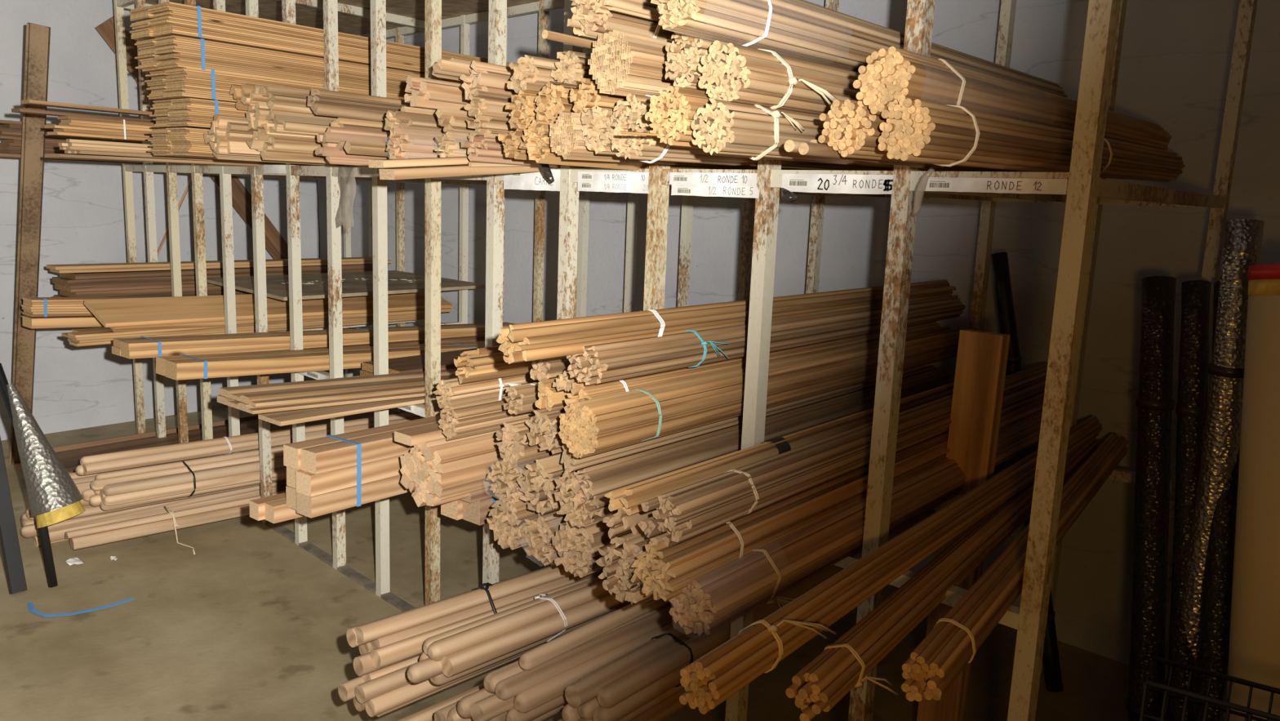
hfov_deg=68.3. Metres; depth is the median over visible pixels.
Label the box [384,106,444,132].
bundle
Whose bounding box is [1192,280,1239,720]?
tube
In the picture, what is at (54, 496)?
roll
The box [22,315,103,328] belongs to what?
board
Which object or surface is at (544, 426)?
bundle
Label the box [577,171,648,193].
paper label
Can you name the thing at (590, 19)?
bundle
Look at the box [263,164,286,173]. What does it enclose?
paper label
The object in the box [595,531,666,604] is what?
bundle
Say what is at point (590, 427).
bundle
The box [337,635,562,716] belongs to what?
bundle
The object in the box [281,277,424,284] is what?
flakes
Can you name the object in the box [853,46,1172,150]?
bundle
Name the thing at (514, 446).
bundle
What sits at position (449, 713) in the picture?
bundle
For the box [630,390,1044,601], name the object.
bundle
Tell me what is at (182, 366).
stack
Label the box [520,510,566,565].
bundle
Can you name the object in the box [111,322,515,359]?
stack
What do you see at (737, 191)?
paper label
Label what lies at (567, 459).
bundle
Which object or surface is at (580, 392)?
bundle
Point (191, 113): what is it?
stack
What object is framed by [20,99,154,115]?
board
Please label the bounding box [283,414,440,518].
stack
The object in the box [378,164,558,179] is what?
board
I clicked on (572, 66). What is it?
bundle
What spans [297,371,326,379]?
paper label
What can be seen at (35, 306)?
stack
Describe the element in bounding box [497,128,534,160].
bundle
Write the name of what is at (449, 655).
bundle
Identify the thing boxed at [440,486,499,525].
stack
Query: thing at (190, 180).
stick
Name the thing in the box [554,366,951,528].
bundle
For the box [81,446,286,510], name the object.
bundle
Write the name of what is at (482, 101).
bundle
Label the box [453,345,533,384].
bundle
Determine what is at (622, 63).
bundle
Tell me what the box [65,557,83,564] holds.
paper scrap
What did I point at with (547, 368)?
bundle
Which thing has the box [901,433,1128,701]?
bundle
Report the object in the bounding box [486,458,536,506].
bundle
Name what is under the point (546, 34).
wooden dowel
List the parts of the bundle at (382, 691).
handrail, handrail, handrail, handrail, handrail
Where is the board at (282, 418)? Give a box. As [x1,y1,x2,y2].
[257,394,441,426]
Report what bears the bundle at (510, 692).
on the bundle at (667, 704)
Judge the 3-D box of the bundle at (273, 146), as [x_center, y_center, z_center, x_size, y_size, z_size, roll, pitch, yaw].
[-0.641,-0.800,3.727,0.105,0.115,1.868,10,13,39]
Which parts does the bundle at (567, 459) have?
moulding, moulding, moulding, moulding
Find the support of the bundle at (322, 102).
on the bundle at (340, 122)
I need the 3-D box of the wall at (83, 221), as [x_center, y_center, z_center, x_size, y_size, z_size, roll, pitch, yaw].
[-4.556,-1.173,4.000,0.149,3.600,7.350,10,13,39]
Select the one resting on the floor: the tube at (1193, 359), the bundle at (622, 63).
the tube at (1193, 359)
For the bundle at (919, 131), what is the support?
on the rack
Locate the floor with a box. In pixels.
[0,407,1166,720]
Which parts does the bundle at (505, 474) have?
moulding, moulding, moulding, moulding, moulding, moulding, moulding, moulding, moulding, moulding, moulding, moulding, moulding, moulding, moulding, moulding, moulding, moulding, moulding, moulding, moulding, moulding, moulding, moulding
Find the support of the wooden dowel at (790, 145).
on the rack
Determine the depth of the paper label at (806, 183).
1.94 m
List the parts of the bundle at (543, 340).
moulding, moulding, moulding, moulding, moulding, moulding, moulding, moulding, moulding, moulding, moulding, moulding, moulding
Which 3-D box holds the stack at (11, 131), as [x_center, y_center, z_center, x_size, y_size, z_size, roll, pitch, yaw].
[-2.427,-1.162,5.255,0.162,0.171,2.104,10,13,39]
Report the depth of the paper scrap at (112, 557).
3.75 m
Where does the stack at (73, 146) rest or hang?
on the board at (46, 155)
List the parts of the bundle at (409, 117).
moulding, moulding, moulding, moulding, moulding, moulding, moulding, moulding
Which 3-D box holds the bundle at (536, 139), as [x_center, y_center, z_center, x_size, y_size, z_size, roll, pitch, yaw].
[0.342,-0.579,2.763,0.092,0.094,1.814,10,13,39]
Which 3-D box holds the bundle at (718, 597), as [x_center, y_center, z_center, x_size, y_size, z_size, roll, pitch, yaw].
[0.765,0.333,2.413,0.137,0.141,2.098,10,13,39]
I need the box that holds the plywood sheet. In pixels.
[206,270,485,300]
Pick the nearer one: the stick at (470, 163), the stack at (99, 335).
the stick at (470, 163)
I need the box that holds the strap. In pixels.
[26,596,134,617]
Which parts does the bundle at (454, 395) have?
moulding, moulding, moulding, moulding, moulding, moulding, moulding, moulding, moulding, moulding, moulding, moulding, moulding, moulding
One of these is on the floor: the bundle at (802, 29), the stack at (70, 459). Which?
the stack at (70, 459)
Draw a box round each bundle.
[20,480,286,546]
[21,445,286,524]
[65,490,285,550]
[75,408,442,475]
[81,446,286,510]
[203,114,367,166]
[229,83,263,110]
[240,84,371,131]
[246,123,368,166]
[269,114,333,136]
[306,88,425,121]
[315,126,425,168]
[330,117,390,132]
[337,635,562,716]
[343,139,389,156]
[346,564,603,675]
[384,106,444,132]
[386,127,468,166]
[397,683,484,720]
[400,430,502,506]
[404,75,471,111]
[407,576,631,684]
[431,57,473,80]
[432,373,539,408]
[434,700,568,720]
[435,107,475,133]
[435,131,470,157]
[438,399,535,440]
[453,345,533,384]
[457,601,679,720]
[459,60,518,100]
[460,136,601,168]
[463,89,512,118]
[466,112,515,138]
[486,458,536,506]
[486,499,541,550]
[495,417,562,464]
[496,279,955,364]
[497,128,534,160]
[502,382,539,414]
[505,89,538,129]
[506,54,559,93]
[516,453,564,515]
[519,119,757,170]
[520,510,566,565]
[524,408,565,454]
[529,355,570,381]
[534,80,578,123]
[534,377,571,411]
[549,111,804,169]
[550,50,592,84]
[551,520,614,577]
[552,369,577,391]
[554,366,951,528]
[557,326,959,457]
[557,684,688,720]
[560,365,924,470]
[561,509,935,720]
[564,320,942,404]
[566,295,965,385]
[567,0,675,40]
[569,77,626,115]
[580,106,619,155]
[587,29,674,96]
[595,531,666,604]
[602,508,656,543]
[604,382,954,515]
[605,93,944,171]
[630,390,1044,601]
[637,362,1047,546]
[644,85,711,147]
[650,0,1067,97]
[664,31,714,90]
[668,415,1041,635]
[679,416,1102,714]
[690,98,951,171]
[697,40,860,114]
[785,437,1100,720]
[817,98,1126,179]
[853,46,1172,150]
[877,97,1184,182]
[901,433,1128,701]
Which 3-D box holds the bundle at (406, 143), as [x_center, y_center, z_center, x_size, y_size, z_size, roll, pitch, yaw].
[-0.130,-0.690,3.291,0.098,0.102,1.743,10,13,39]
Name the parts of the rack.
rail, post, shelf rail, post, shelf rail, post, shelf rail, post, shelf rail, post, shelf rail, post, shelf rail, rail, post, shelf rail, rail, rail, post, panel, post, shelf rail, rail, post, post, rail, rail, post, shelf rail, rail, rail, rail, post, rail, shelf rail, post, rail, post, rail, post, rail, shelf rail, post, rail, post, post, shelf rail, post, post, post, shelf rail, post, post, post, shelf rail, rail, shelf rail, post, post, shelf rail, rail, shelf rail, post, shelf rail, post, post, rail, shelf rail, post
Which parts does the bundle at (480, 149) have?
moulding, moulding, moulding, moulding, moulding, moulding, moulding, moulding, moulding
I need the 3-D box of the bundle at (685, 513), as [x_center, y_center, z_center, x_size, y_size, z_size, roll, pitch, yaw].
[0.720,0.163,2.423,0.095,0.093,2.153,10,13,39]
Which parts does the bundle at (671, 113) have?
moulding, moulding, moulding, moulding, moulding, moulding, moulding, moulding, moulding, moulding, moulding, moulding, moulding, moulding, moulding, moulding, moulding, moulding, moulding, moulding, moulding, moulding, moulding, moulding, moulding, moulding, moulding, moulding, moulding, moulding, moulding, moulding, moulding, moulding, moulding, moulding, moulding, moulding, moulding, moulding, moulding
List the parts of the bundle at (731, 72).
moulding, moulding, moulding, moulding, moulding, moulding, moulding, moulding, moulding, moulding, moulding, moulding, moulding, moulding, moulding, moulding, moulding, moulding, moulding, moulding, moulding, moulding, moulding, moulding, moulding, moulding, moulding, moulding, moulding, moulding, moulding, moulding, moulding, moulding, moulding, moulding, moulding, moulding, moulding, moulding, moulding, moulding, moulding, moulding, moulding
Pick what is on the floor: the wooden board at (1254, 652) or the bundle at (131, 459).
the wooden board at (1254, 652)
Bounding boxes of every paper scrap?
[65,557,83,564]
[109,555,117,560]
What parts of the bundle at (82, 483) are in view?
handrail, handrail, handrail, handrail, handrail, handrail, handrail, handrail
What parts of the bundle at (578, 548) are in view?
moulding, moulding, moulding, moulding, moulding, moulding, moulding, moulding, moulding, moulding, moulding, moulding, moulding, moulding, moulding, moulding, moulding, moulding, moulding, moulding, moulding, moulding, moulding, moulding, moulding, moulding, moulding, moulding, moulding, moulding, moulding, moulding, moulding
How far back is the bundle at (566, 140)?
1.97 m
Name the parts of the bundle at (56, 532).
handrail, handrail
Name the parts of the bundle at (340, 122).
moulding, moulding, moulding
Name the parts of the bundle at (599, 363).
moulding, moulding, moulding, moulding, moulding, moulding, moulding, moulding, moulding, moulding, moulding, moulding, moulding, moulding, moulding, moulding, moulding, moulding, moulding, moulding, moulding, moulding, moulding, moulding, moulding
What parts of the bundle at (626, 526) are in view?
moulding, moulding, moulding, moulding, moulding, moulding, moulding, moulding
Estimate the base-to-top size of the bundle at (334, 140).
0.111 m
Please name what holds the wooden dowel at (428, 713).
on the rack
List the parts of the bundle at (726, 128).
moulding, moulding, moulding, moulding, moulding, moulding, moulding, moulding, moulding, moulding, moulding, moulding, moulding, moulding, moulding, moulding, moulding, moulding, moulding, moulding, moulding, moulding, moulding, moulding, moulding, moulding, moulding, moulding, moulding, moulding, moulding, moulding, moulding, moulding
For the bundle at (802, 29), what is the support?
on the bundle at (731, 72)
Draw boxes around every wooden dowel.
[519,595,669,670]
[542,29,595,48]
[783,139,827,153]
[798,142,1029,172]
[809,138,827,144]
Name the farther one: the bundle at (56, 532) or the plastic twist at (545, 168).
the bundle at (56, 532)
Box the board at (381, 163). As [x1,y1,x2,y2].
[368,156,470,168]
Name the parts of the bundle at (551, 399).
moulding, moulding, moulding, moulding, moulding, moulding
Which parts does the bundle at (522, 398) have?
moulding, moulding, moulding, moulding, moulding, moulding, moulding, moulding, moulding, moulding, moulding, moulding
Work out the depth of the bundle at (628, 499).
2.03 m
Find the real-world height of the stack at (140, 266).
0.033 m
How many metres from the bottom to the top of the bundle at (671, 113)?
0.104 m
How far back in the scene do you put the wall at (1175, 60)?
3.29 m
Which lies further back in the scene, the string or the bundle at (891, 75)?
the string
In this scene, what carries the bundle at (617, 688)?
on the rack
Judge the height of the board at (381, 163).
0.128 m
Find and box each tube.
[991,252,1063,692]
[1125,275,1176,720]
[1165,280,1211,720]
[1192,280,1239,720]
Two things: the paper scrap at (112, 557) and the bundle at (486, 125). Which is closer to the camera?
the bundle at (486, 125)
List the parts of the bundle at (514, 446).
moulding, moulding, moulding, moulding, moulding, moulding, moulding, moulding, moulding, moulding, moulding, moulding, moulding, moulding, moulding, moulding, moulding, moulding, moulding, moulding, moulding, moulding, moulding, moulding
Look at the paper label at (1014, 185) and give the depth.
1.70 m
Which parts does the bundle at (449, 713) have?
handrail, handrail, handrail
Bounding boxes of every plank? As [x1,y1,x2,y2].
[84,291,453,327]
[110,307,451,332]
[916,328,1010,720]
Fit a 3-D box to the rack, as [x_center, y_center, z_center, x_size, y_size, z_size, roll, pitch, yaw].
[-0.597,-0.426,3.960,1.396,2.448,5.245,-7,14,-44]
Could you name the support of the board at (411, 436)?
on the bundle at (438, 471)
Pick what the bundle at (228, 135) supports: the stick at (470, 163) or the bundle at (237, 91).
the bundle at (237, 91)
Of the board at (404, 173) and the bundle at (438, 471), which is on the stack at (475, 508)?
the bundle at (438, 471)
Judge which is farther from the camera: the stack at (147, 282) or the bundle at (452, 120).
the stack at (147, 282)
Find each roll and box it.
[0,363,85,587]
[1164,218,1264,711]
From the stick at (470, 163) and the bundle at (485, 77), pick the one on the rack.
the stick at (470, 163)
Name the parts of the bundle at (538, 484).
moulding, moulding, moulding, moulding, moulding, moulding, moulding, moulding, moulding, moulding, moulding, moulding, moulding, moulding, moulding, moulding, moulding, moulding, moulding, moulding, moulding, moulding, moulding, moulding, moulding, moulding, moulding, moulding, moulding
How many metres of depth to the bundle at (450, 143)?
2.48 m
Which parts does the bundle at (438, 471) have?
moulding, moulding, moulding, moulding, moulding, moulding, moulding, moulding, moulding, moulding, moulding, moulding, moulding, moulding, moulding, moulding, moulding, moulding, moulding, moulding, moulding, moulding, moulding, moulding, moulding, moulding, moulding, moulding, moulding, moulding, moulding, moulding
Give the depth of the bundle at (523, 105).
2.23 m
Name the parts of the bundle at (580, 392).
moulding, moulding, moulding, moulding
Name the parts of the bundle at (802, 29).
moulding, moulding, moulding, moulding, moulding, moulding, moulding, moulding, moulding, moulding, moulding, moulding, moulding, moulding, moulding, moulding, moulding, moulding, moulding, moulding, moulding, moulding, moulding, moulding, moulding, moulding, moulding, moulding, moulding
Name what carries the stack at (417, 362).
on the rack
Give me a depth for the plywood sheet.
4.89 m
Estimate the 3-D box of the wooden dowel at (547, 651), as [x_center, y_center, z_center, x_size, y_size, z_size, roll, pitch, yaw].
[0.321,0.557,2.713,0.038,0.037,1.794,10,13,39]
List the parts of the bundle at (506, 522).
moulding, moulding, moulding, moulding, moulding, moulding, moulding, moulding, moulding, moulding, moulding, moulding, moulding, moulding, moulding, moulding, moulding, moulding, moulding, moulding, moulding, moulding, moulding, moulding, moulding, moulding, moulding, moulding, moulding, moulding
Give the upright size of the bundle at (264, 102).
0.149 m
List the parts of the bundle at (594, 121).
moulding, moulding, moulding, moulding, moulding, moulding, moulding, moulding, moulding, moulding, moulding, moulding, moulding, moulding, moulding, moulding, moulding, moulding, moulding, moulding, moulding, moulding, moulding, moulding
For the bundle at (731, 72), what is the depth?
1.61 m
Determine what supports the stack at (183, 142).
on the rack
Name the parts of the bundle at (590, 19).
moulding, moulding, moulding, moulding, moulding, moulding, moulding, moulding, moulding, moulding, moulding, moulding, moulding, moulding, moulding, moulding, moulding, moulding, moulding, moulding, moulding, moulding, moulding, moulding, moulding, moulding, moulding, moulding, moulding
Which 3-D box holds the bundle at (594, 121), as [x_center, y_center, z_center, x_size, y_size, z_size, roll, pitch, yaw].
[0.486,-0.579,2.595,0.100,0.096,1.841,10,14,38]
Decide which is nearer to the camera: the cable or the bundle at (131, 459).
the bundle at (131, 459)
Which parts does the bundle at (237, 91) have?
moulding, moulding, moulding, moulding, moulding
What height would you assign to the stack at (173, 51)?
0.098 m
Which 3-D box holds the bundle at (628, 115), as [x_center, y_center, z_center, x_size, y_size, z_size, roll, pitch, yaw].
[0.555,-0.567,2.522,0.128,0.133,1.846,10,14,38]
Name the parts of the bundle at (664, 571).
moulding, moulding, moulding, moulding, moulding, moulding, moulding, moulding, moulding, moulding, moulding, moulding, moulding, moulding, moulding, moulding, moulding, moulding, moulding, moulding, moulding, moulding, moulding, moulding, moulding, moulding, moulding, moulding, moulding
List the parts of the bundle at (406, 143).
moulding, moulding, moulding, moulding, moulding, moulding, moulding, moulding, moulding, moulding, moulding, moulding, moulding, moulding, moulding, moulding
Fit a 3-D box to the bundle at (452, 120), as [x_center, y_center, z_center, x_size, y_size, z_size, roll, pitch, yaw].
[0.012,-0.732,3.162,0.066,0.060,1.723,10,13,39]
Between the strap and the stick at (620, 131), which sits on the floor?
the strap
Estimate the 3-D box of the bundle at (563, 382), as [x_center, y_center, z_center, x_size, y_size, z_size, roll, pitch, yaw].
[0.439,-0.056,2.828,0.054,0.051,1.932,10,13,39]
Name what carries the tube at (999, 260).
on the floor
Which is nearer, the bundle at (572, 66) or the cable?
the bundle at (572, 66)
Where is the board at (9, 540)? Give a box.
[0,436,26,594]
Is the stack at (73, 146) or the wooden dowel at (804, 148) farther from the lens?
the stack at (73, 146)
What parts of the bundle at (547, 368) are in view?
moulding, moulding, moulding, moulding, moulding, moulding, moulding, moulding, moulding, moulding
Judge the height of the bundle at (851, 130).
0.095 m
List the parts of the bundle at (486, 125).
moulding, moulding, moulding, moulding, moulding, moulding, moulding, moulding, moulding, moulding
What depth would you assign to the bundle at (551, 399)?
2.21 m
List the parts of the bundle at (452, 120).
moulding, moulding, moulding, moulding, moulding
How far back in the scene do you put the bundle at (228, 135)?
3.08 m
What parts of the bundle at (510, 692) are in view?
handrail, handrail, handrail, handrail, handrail, handrail, handrail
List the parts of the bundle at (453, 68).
moulding, moulding, moulding, moulding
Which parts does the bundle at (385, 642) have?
handrail, handrail, handrail, handrail, handrail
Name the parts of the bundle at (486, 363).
moulding, moulding, moulding, moulding, moulding, moulding, moulding, moulding, moulding, moulding, moulding, moulding, moulding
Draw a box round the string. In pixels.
[164,506,195,554]
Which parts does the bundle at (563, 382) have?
moulding, moulding, moulding, moulding, moulding, moulding, moulding, moulding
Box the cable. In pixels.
[316,179,319,257]
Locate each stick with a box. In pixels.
[157,176,191,255]
[468,161,523,166]
[619,130,657,136]
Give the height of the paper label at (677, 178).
0.029 m
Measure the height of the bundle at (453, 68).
0.055 m
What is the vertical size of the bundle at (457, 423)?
0.088 m
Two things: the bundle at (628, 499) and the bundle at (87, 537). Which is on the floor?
the bundle at (87, 537)
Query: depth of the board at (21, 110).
3.48 m
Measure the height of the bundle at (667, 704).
0.114 m
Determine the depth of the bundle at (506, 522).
2.40 m
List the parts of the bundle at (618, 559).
moulding, moulding, moulding, moulding, moulding, moulding, moulding, moulding, moulding, moulding, moulding, moulding, moulding, moulding, moulding, moulding, moulding, moulding, moulding, moulding, moulding, moulding, moulding, moulding, moulding, moulding, moulding, moulding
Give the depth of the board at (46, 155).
3.60 m
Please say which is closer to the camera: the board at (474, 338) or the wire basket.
the wire basket
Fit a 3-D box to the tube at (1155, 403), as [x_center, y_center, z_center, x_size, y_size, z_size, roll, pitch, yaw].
[1.385,0.461,2.558,0.094,1.356,0.501,4,10,12]
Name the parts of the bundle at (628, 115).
moulding, moulding, moulding, moulding, moulding, moulding, moulding, moulding, moulding, moulding, moulding, moulding, moulding, moulding, moulding, moulding, moulding, moulding, moulding, moulding, moulding, moulding, moulding, moulding, moulding, moulding, moulding, moulding, moulding, moulding, moulding, moulding, moulding, moulding, moulding, moulding, moulding, moulding, moulding, moulding, moulding, moulding, moulding, moulding, moulding, moulding, moulding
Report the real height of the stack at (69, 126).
0.073 m
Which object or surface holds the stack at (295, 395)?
on the rack
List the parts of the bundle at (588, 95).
moulding, moulding, moulding, moulding, moulding, moulding, moulding, moulding, moulding, moulding, moulding, moulding, moulding, moulding, moulding, moulding, moulding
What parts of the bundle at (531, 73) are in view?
moulding, moulding, moulding, moulding, moulding, moulding, moulding, moulding, moulding, moulding, moulding, moulding, moulding, moulding, moulding, moulding, moulding, moulding, moulding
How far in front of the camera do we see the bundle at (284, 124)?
3.05 m
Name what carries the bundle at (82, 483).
on the floor
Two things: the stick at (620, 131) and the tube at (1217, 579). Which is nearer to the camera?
the stick at (620, 131)
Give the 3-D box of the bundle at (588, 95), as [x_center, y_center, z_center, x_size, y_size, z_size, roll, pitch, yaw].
[0.451,-0.657,2.637,0.081,0.080,1.812,10,14,38]
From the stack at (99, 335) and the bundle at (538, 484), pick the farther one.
the stack at (99, 335)
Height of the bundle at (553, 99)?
0.095 m
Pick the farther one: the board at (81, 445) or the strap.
the board at (81, 445)
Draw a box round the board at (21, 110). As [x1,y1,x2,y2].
[11,107,155,123]
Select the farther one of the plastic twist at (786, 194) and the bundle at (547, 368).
the bundle at (547, 368)
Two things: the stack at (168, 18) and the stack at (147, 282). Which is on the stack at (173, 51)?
the stack at (168, 18)
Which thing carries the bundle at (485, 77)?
on the bundle at (482, 101)
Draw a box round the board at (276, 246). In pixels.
[94,15,288,258]
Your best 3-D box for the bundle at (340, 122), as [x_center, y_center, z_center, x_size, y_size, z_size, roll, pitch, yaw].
[-0.407,-0.810,3.572,0.067,0.066,1.713,10,13,39]
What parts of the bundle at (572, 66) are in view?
moulding, moulding, moulding, moulding, moulding, moulding, moulding, moulding, moulding, moulding, moulding, moulding, moulding, moulding, moulding, moulding, moulding, moulding, moulding, moulding, moulding, moulding, moulding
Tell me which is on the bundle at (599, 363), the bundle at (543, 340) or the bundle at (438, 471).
the bundle at (543, 340)
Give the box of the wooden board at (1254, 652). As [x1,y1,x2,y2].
[1226,263,1279,720]
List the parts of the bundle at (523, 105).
moulding, moulding, moulding, moulding, moulding, moulding, moulding, moulding, moulding, moulding, moulding, moulding, moulding, moulding, moulding, moulding, moulding, moulding, moulding, moulding, moulding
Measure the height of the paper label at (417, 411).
0.028 m
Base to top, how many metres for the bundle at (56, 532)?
0.131 m
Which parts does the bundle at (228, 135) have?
moulding, moulding, moulding, moulding, moulding, moulding, moulding, moulding, moulding, moulding, moulding, moulding, moulding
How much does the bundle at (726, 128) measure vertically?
0.097 m
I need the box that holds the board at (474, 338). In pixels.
[243,334,484,352]
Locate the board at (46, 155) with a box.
[44,153,274,166]
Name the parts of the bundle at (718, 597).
moulding, moulding, moulding, moulding, moulding, moulding, moulding, moulding, moulding, moulding, moulding, moulding, moulding, moulding, moulding, moulding, moulding, moulding, moulding, moulding, moulding, moulding, moulding, moulding, moulding, moulding, moulding, moulding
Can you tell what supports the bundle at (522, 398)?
on the bundle at (514, 446)
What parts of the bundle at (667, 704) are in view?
handrail, handrail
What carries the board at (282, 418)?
on the rack
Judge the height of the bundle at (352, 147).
0.039 m
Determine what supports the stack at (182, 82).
on the stack at (191, 113)
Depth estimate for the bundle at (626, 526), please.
1.76 m
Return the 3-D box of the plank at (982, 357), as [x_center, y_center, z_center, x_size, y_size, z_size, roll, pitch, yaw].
[0.846,0.518,2.501,0.046,1.195,0.115,-5,12,-44]
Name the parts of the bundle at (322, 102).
moulding, moulding, moulding, moulding, moulding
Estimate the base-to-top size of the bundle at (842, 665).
0.095 m
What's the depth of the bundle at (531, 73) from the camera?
2.25 m
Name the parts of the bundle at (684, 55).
moulding, moulding, moulding, moulding, moulding, moulding, moulding, moulding, moulding, moulding, moulding, moulding, moulding, moulding, moulding, moulding, moulding, moulding, moulding, moulding, moulding, moulding, moulding, moulding, moulding, moulding, moulding, moulding, moulding, moulding, moulding, moulding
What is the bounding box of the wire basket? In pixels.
[1139,655,1279,720]
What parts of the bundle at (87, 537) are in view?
handrail, handrail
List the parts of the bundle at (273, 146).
moulding, moulding, moulding, moulding, moulding, moulding, moulding, moulding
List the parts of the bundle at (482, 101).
moulding, moulding, moulding, moulding, moulding, moulding, moulding, moulding, moulding, moulding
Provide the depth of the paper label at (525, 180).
2.65 m
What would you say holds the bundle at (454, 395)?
on the bundle at (457, 423)
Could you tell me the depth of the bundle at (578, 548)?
2.15 m
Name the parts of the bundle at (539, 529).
moulding, moulding, moulding, moulding, moulding, moulding, moulding, moulding, moulding, moulding, moulding, moulding, moulding, moulding, moulding, moulding, moulding, moulding, moulding, moulding, moulding, moulding, moulding, moulding, moulding, moulding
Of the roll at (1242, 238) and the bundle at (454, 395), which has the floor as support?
the roll at (1242, 238)
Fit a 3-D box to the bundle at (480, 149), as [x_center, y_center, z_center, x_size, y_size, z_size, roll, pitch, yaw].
[0.140,-0.619,3.013,0.056,0.063,1.773,10,13,39]
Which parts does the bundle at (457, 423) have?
moulding, moulding, moulding, moulding, moulding, moulding, moulding, moulding, moulding, moulding, moulding, moulding, moulding, moulding, moulding, moulding, moulding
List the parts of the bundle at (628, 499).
moulding, moulding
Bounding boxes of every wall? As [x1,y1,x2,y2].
[0,0,329,440]
[340,0,1279,678]
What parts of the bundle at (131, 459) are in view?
handrail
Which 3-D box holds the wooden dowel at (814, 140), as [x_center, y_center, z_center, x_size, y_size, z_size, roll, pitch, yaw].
[0.836,-0.450,2.216,0.020,0.021,1.750,10,13,38]
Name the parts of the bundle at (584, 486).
moulding, moulding, moulding, moulding, moulding, moulding, moulding, moulding, moulding, moulding, moulding, moulding, moulding, moulding, moulding, moulding, moulding, moulding, moulding, moulding, moulding, moulding, moulding, moulding, moulding, moulding, moulding, moulding, moulding, moulding, moulding, moulding, moulding, moulding, moulding, moulding, moulding, moulding, moulding, moulding, moulding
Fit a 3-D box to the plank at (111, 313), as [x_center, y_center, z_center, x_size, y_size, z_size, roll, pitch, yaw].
[-1.744,-0.281,4.750,0.227,0.133,1.852,10,13,39]
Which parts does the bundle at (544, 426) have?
moulding, moulding, moulding, moulding, moulding, moulding, moulding, moulding, moulding, moulding, moulding, moulding, moulding, moulding, moulding, moulding, moulding, moulding, moulding, moulding, moulding, moulding, moulding, moulding, moulding, moulding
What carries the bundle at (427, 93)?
on the bundle at (409, 117)
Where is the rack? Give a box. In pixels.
[113,0,1257,720]
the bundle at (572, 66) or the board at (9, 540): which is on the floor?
the board at (9, 540)
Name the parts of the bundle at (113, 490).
handrail, handrail, handrail, handrail, handrail, handrail, handrail, handrail, handrail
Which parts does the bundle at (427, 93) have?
moulding, moulding, moulding, moulding, moulding, moulding, moulding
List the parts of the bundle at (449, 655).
handrail, handrail, handrail, handrail, handrail, handrail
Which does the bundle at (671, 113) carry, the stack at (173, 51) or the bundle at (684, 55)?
the bundle at (684, 55)
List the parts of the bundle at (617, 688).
handrail, handrail, handrail, handrail, handrail, handrail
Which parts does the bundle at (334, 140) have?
moulding, moulding, moulding, moulding, moulding, moulding, moulding, moulding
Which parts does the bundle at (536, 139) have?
moulding, moulding, moulding, moulding, moulding, moulding, moulding, moulding, moulding, moulding, moulding, moulding, moulding, moulding, moulding, moulding, moulding, moulding, moulding, moulding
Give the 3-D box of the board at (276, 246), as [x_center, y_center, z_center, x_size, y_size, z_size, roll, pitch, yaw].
[-2.688,-1.215,6.015,0.020,1.693,1.368,10,13,39]
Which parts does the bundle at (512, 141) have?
moulding, moulding, moulding, moulding, moulding, moulding, moulding, moulding, moulding, moulding, moulding, moulding, moulding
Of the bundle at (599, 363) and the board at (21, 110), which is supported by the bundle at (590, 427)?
the bundle at (599, 363)
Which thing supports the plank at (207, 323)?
on the stack at (99, 335)
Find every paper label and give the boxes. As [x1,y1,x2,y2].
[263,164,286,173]
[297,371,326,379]
[397,404,425,417]
[503,168,560,191]
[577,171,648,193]
[669,172,756,186]
[671,183,759,198]
[781,173,893,194]
[922,177,1067,194]
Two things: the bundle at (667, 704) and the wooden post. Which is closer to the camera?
the bundle at (667, 704)
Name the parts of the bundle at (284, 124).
moulding, moulding, moulding, moulding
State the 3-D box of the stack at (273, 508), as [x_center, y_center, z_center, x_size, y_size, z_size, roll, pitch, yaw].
[-0.474,0.341,3.400,0.099,0.050,1.900,10,12,39]
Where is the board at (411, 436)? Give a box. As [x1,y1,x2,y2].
[394,422,445,445]
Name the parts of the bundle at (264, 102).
moulding, moulding, moulding, moulding, moulding, moulding, moulding, moulding, moulding, moulding, moulding, moulding, moulding, moulding, moulding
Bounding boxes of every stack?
[0,120,204,164]
[14,408,400,474]
[21,296,175,316]
[44,115,164,142]
[45,257,391,273]
[52,263,388,297]
[58,138,325,165]
[61,313,425,346]
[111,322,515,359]
[128,1,510,73]
[134,35,463,95]
[144,66,404,102]
[146,127,313,164]
[149,97,248,128]
[155,341,502,380]
[217,368,457,413]
[248,492,303,523]
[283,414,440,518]
[360,346,484,376]
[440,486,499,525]
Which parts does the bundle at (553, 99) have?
moulding, moulding, moulding, moulding, moulding, moulding, moulding, moulding, moulding, moulding, moulding, moulding, moulding, moulding, moulding, moulding, moulding, moulding, moulding, moulding, moulding, moulding, moulding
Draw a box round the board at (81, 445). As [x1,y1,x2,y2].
[52,414,257,452]
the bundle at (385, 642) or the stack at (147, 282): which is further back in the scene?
the stack at (147, 282)
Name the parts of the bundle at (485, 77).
moulding, moulding, moulding, moulding, moulding, moulding, moulding, moulding, moulding, moulding, moulding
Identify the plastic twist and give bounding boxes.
[538,163,554,182]
[780,187,798,202]
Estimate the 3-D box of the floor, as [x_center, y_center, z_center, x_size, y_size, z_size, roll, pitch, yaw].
[-1.813,1.157,2.007,8.000,0.100,13.000,-7,14,-44]
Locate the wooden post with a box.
[8,22,50,464]
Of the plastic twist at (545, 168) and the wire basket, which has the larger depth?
the plastic twist at (545, 168)

